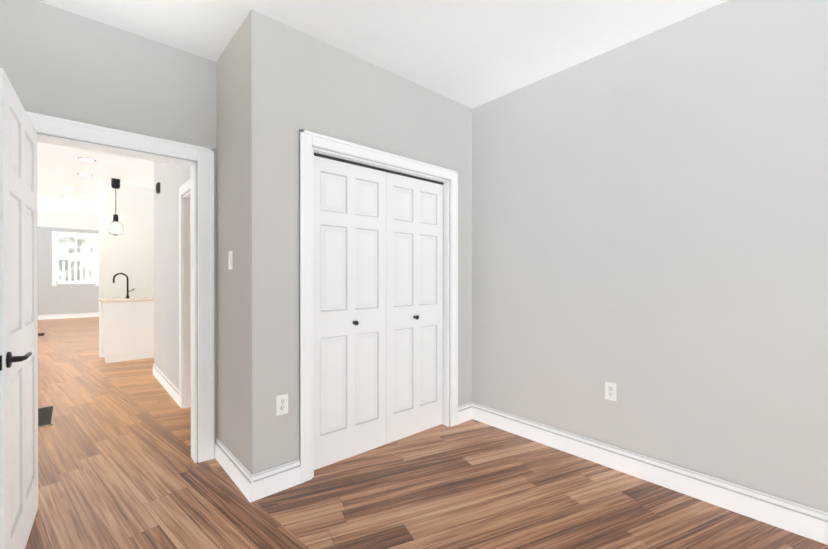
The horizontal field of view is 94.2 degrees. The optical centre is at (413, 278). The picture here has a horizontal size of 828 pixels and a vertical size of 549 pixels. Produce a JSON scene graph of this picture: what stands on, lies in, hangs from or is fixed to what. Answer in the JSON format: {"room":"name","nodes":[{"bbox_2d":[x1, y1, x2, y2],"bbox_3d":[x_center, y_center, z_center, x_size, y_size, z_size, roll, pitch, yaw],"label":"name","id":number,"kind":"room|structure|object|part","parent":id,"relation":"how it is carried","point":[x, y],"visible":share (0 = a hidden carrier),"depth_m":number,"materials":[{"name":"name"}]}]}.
{"room":"empty bedroom","nodes":[
{"label":"empty bedroom","id":0,"kind":"room"},
{"bbox_2d":[37,226,98,314],"bbox_3d":[-9.902,-0.164,12.441,3.616,2.750,0.120,0,0,-42],"label":"wall","id":1,"kind":"structure","parent":0,"point":[68,298],"depth_m":11.60,"materials":[{"name":"paint"}]},
{"bbox_2d":[38,312,98,319],"bbox_3d":[-9.856,1.138,12.394,3.616,0.145,0.018,0,0,-42],"label":"baseboard","id":2,"kind":"structure","parent":1,"relation":"attached to","point":[65,316],"depth_m":11.76,"materials":[{"name":"white wood"}]},
{"bbox_2d":[52,231,98,285],"bbox_3d":[-10.436,-0.603,11.893,1.110,1.650,0.110,0,0,-42],"label":"window","id":3,"kind":"structure","parent":1,"relation":"in","point":[75,257],"depth_m":11.88,"materials":[{"name":"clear glass"}]},
{"bbox_3d":[-10.448,-0.603,11.906,0.810,1.370,0.006,0,0,-42],"label":"glass","id":4,"kind":"part","parent":3,"relation":"part of","materials":[{"name":"glass"}]},
{"bbox_2d":[0,0,216,461],"bbox_3d":[-1.341,-0.133,2.791,3.616,2.750,0.120,0,0,-42],"label":"wall","id":5,"kind":"structure","parent":0,"point":[59,63],"depth_m":2.29,"materials":[{"name":"grey paint"}]},
{"bbox_2d":[0,68,37,548],"bbox_3d":[-1.790,0.228,1.743,0.142,2.015,0.833,0,0,-38],"label":"bedroom door","id":6,"kind":"structure","parent":5,"relation":"in","point":[18,344],"depth_m":1.65,"materials":[{"name":"white wood"}]},
{"bbox_3d":[-1.567,0.311,1.530,0.054,0.062,0.156,0,0,-38],"label":"handle","id":7,"kind":"part","parent":6,"relation":"part of","materials":[{"name":"black metal"}]},
{"bbox_2d":[26,111,214,462],"bbox_3d":[-1.807,0.176,2.364,1.030,2.135,0.142,0,0,-42],"label":"door frame","id":8,"kind":"structure","parent":5,"relation":"attached to","point":[203,157],"depth_m":2.60,"materials":[{"name":"white wood"}]},
{"bbox_2d":[99,181,153,357],"bbox_3d":[-4.065,-0.146,6.819,2.346,2.750,0.120,0,0,-42],"label":"wall","id":9,"kind":"structure","parent":0,"point":[129,251],"depth_m":6.22,"materials":[{"name":"white paint"}]},
{"bbox_2d":[154,10,251,473],"bbox_3d":[-2.094,-0.135,3.614,0.160,2.750,3.750,0,0,-42],"label":"wall","id":10,"kind":"structure","parent":0,"point":[234,222],"depth_m":2.48,"materials":[{"name":"grey paint"}]},
{"bbox_2d":[156,182,159,193],"bbox_3d":[-3.090,-1.094,4.646,0.034,0.120,0.100,0,0,-42],"label":"detector","id":11,"kind":"object","parent":10,"relation":"attached to","point":[157,187],"visible":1,"depth_m":4.61,"materials":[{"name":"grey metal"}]},
{"bbox_2d":[153,363,178,404],"bbox_3d":[-2.825,1.165,4.367,0.018,0.145,1.660,0,0,-42],"label":"baseboard","id":12,"kind":"structure","parent":10,"relation":"attached to","point":[167,383],"depth_m":4.25,"materials":[{"name":"white wood"}]},
{"bbox_2d":[179,179,190,407],"bbox_3d":[-1.887,0.180,3.398,0.138,2.120,1.030,0,0,-42],"label":"door frame","id":13,"kind":"structure","parent":10,"relation":"attached to","point":[186,318],"depth_m":3.68,"materials":[{"name":"white wood"}]},
{"bbox_2d":[252,10,471,473],"bbox_3d":[-0.236,-0.133,2.836,1.904,2.750,0.120,0,0,-42],"label":"wall","id":14,"kind":"structure","parent":0,"point":[301,80],"depth_m":2.33,"materials":[{"name":"grey paint"}]},
{"bbox_2d":[252,459,300,500],"bbox_3d":[-0.798,1.172,2.249,0.279,0.145,0.018,0,0,-42],"label":"baseboard","id":15,"kind":"structure","parent":14,"relation":"attached to","point":[271,481],"depth_m":2.24,"materials":[{"name":"white wood"}]},
{"bbox_2d":[276,394,287,415],"bbox_3d":[-0.777,0.744,2.273,0.072,0.116,0.008,0,0,-42],"label":"outlet","id":16,"kind":"object","parent":14,"relation":"attached to","point":[283,404],"visible":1,"depth_m":2.27,"materials":[{"name":"white plastic"}]},
{"bbox_2d":[314,156,385,469],"bbox_3d":[-0.428,0.221,2.652,0.601,2.020,0.072,0,0,-42],"label":"closet door","id":17,"kind":"structure","parent":14,"relation":"in","point":[349,310],"depth_m":2.64,"materials":[{"name":"white wood"}]},
{"bbox_2d":[299,129,457,482],"bbox_3d":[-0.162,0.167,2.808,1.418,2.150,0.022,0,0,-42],"label":"trim","id":18,"kind":"structure","parent":14,"relation":"attached to","point":[308,140],"depth_m":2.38,"materials":[{"name":"white wood"}]},
{"bbox_2d":[314,153,443,184],"bbox_3d":[-0.217,-0.801,2.866,1.224,0.020,0.028,0,0,-42],"label":"trim","id":19,"kind":"structure","parent":14,"relation":"attached to","point":[369,166],"depth_m":2.79,"materials":[{"name":"grey"}]},
{"bbox_2d":[386,172,442,443],"bbox_3d":[0.024,0.220,3.054,0.601,2.020,0.072,0,0,-42],"label":"closet door","id":20,"kind":"structure","parent":14,"relation":"in","point":[414,306],"depth_m":3.04,"materials":[{"name":"white wood"}]},
{"bbox_2d":[458,402,471,423],"bbox_3d":[0.437,1.168,3.346,0.188,0.145,0.018,0,0,-42],"label":"baseboard","id":21,"kind":"structure","parent":14,"relation":"attached to","point":[464,412],"depth_m":3.34,"materials":[{"name":"white wood"}]},
{"bbox_2d":[36,0,727,229],"bbox_3d":[-4.238,-1.568,6.052,3.856,0.100,17.190,0,0,-42],"label":"ceiling","id":22,"kind":"structure","parent":0,"point":[472,53],"depth_m":2.38,"materials":[{"name":"white paint"}]},
{"bbox_2d":[37,197,98,215],"bbox_3d":[-6.113,-1.410,8.166,3.616,0.230,0.300,0,0,-42],"label":"beam","id":23,"kind":"structure","parent":22,"relation":"attached to","point":[66,206],"depth_m":7.45,"materials":[{"name":"white paint"}]},
{"bbox_2d":[77,173,92,176],"bbox_3d":[-4.817,-1.513,5.639,0.184,0.008,0.184,0,0,-42],"label":"recessed light","id":24,"kind":"object","parent":22,"relation":"in","point":[84,175],"visible":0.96,"depth_m":5.63,"materials":[{"name":"grey"}]},
{"bbox_2d":[78,157,95,161],"bbox_3d":[-4.154,-1.511,4.891,0.184,0.008,0.184,0,0,-42],"label":"recessed light","id":25,"kind":"object","parent":22,"relation":"in","point":[86,159],"visible":1,"depth_m":4.87,"materials":[{"name":"grey"}]},
{"bbox_2d":[108,178,123,235],"bbox_3d":[-4.552,-1.085,5.876,0.196,0.865,0.196,0,0,-42],"label":"pendant light","id":26,"kind":"object","parent":22,"relation":"hanging from","point":[115,227],"visible":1,"depth_m":5.84,"materials":[{"name":"black metal"}]},
{"bbox_3d":[-4.552,-0.763,5.877,0.196,0.220,0.196,0,0,-42],"label":"globe","id":27,"kind":"part","parent":26,"relation":"part of","materials":[{"name":"white glass"}]},
{"bbox_2d":[25,317,827,548],"bbox_3d":[-4.238,1.282,6.061,3.856,0.100,17.190,0,0,-42],"label":"floor","id":28,"kind":"structure","parent":0,"point":[119,467],"depth_m":2.22,"materials":[{"name":"brown wood"}]},
{"bbox_2d":[38,405,54,427],"bbox_3d":[-3.389,1.236,3.405,0.300,0.008,0.650,0,0,-42],"label":"floor vent","id":29,"kind":"object","parent":28,"relation":"in","point":[45,416],"visible":0.29,"depth_m":3.45,"materials":[{"name":"grey metal"}]},
{"bbox_2d":[100,301,153,362],"bbox_3d":[-4.194,0.789,6.213,1.315,0.885,0.580,0,0,-42],"label":"base cabinet","id":30,"kind":"object","parent":28,"relation":"on","point":[127,328],"depth_m":5.76,"materials":[{"name":"white wood"}]},
{"bbox_2d":[99,297,153,304],"bbox_3d":[-4.193,0.327,6.199,1.330,0.040,0.600,0,0,-42],"label":"countertop","id":31,"kind":"structure","parent":30,"relation":"on","point":[104,300],"depth_m":5.86,"materials":[{"name":"beige stone"}]},
{"bbox_2d":[113,273,134,297],"bbox_3d":[-4.489,0.109,5.962,0.275,0.396,0.048,0,0,-42],"label":"faucet","id":32,"kind":"object","parent":31,"relation":"on","point":[127,296],"depth_m":5.98,"materials":[{"name":"black metal"}]},
{"bbox_2d":[472,0,827,511],"bbox_3d":[-2.841,-0.147,7.296,0.120,2.750,17.190,0,0,-42],"label":"wall","id":33,"kind":"structure","parent":0,"point":[650,225],"depth_m":2.27,"materials":[{"name":"grey paint"}]},
{"bbox_2d":[605,382,616,400],"bbox_3d":[1.297,0.743,2.538,0.008,0.116,0.072,0,0,-42],"label":"outlet","id":34,"kind":"object","parent":33,"relation":"attached to","point":[613,391],"visible":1,"depth_m":2.53,"materials":[{"name":"white plastic"}]},
{"bbox_2d":[471,402,827,544],"bbox_3d":[1.620,1.172,2.168,0.018,0.145,3.350,0,0,-42],"label":"baseboard","id":35,"kind":"structure","parent":33,"relation":"attached to","point":[798,519],"depth_m":2.25,"materials":[{"name":"white wood"}]},
{"bbox_3d":[-1.136,-0.132,2.506,0.120,2.750,0.580,0,0,-42],"label":"wall","id":36,"kind":"structure","parent":0,"visible":0},
{"bbox_2d":[228,251,232,268],"bbox_3d":[-1.165,-0.117,2.440,0.012,0.116,0.072,0,0,-42],"label":"light switch","id":37,"kind":"object","parent":36,"relation":"attached to","point":[230,259],"visible":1,"depth_m":2.42,"materials":[{"name":"white plastic"}]},
{"bbox_2d":[215,436,252,502],"bbox_3d":[-1.142,1.171,2.413,0.018,0.145,0.718,0,0,-42],"label":"baseboard","id":38,"kind":"structure","parent":36,"relation":"attached to","point":[236,470],"depth_m":2.35,"materials":[{"name":"white wood"}]}
]}

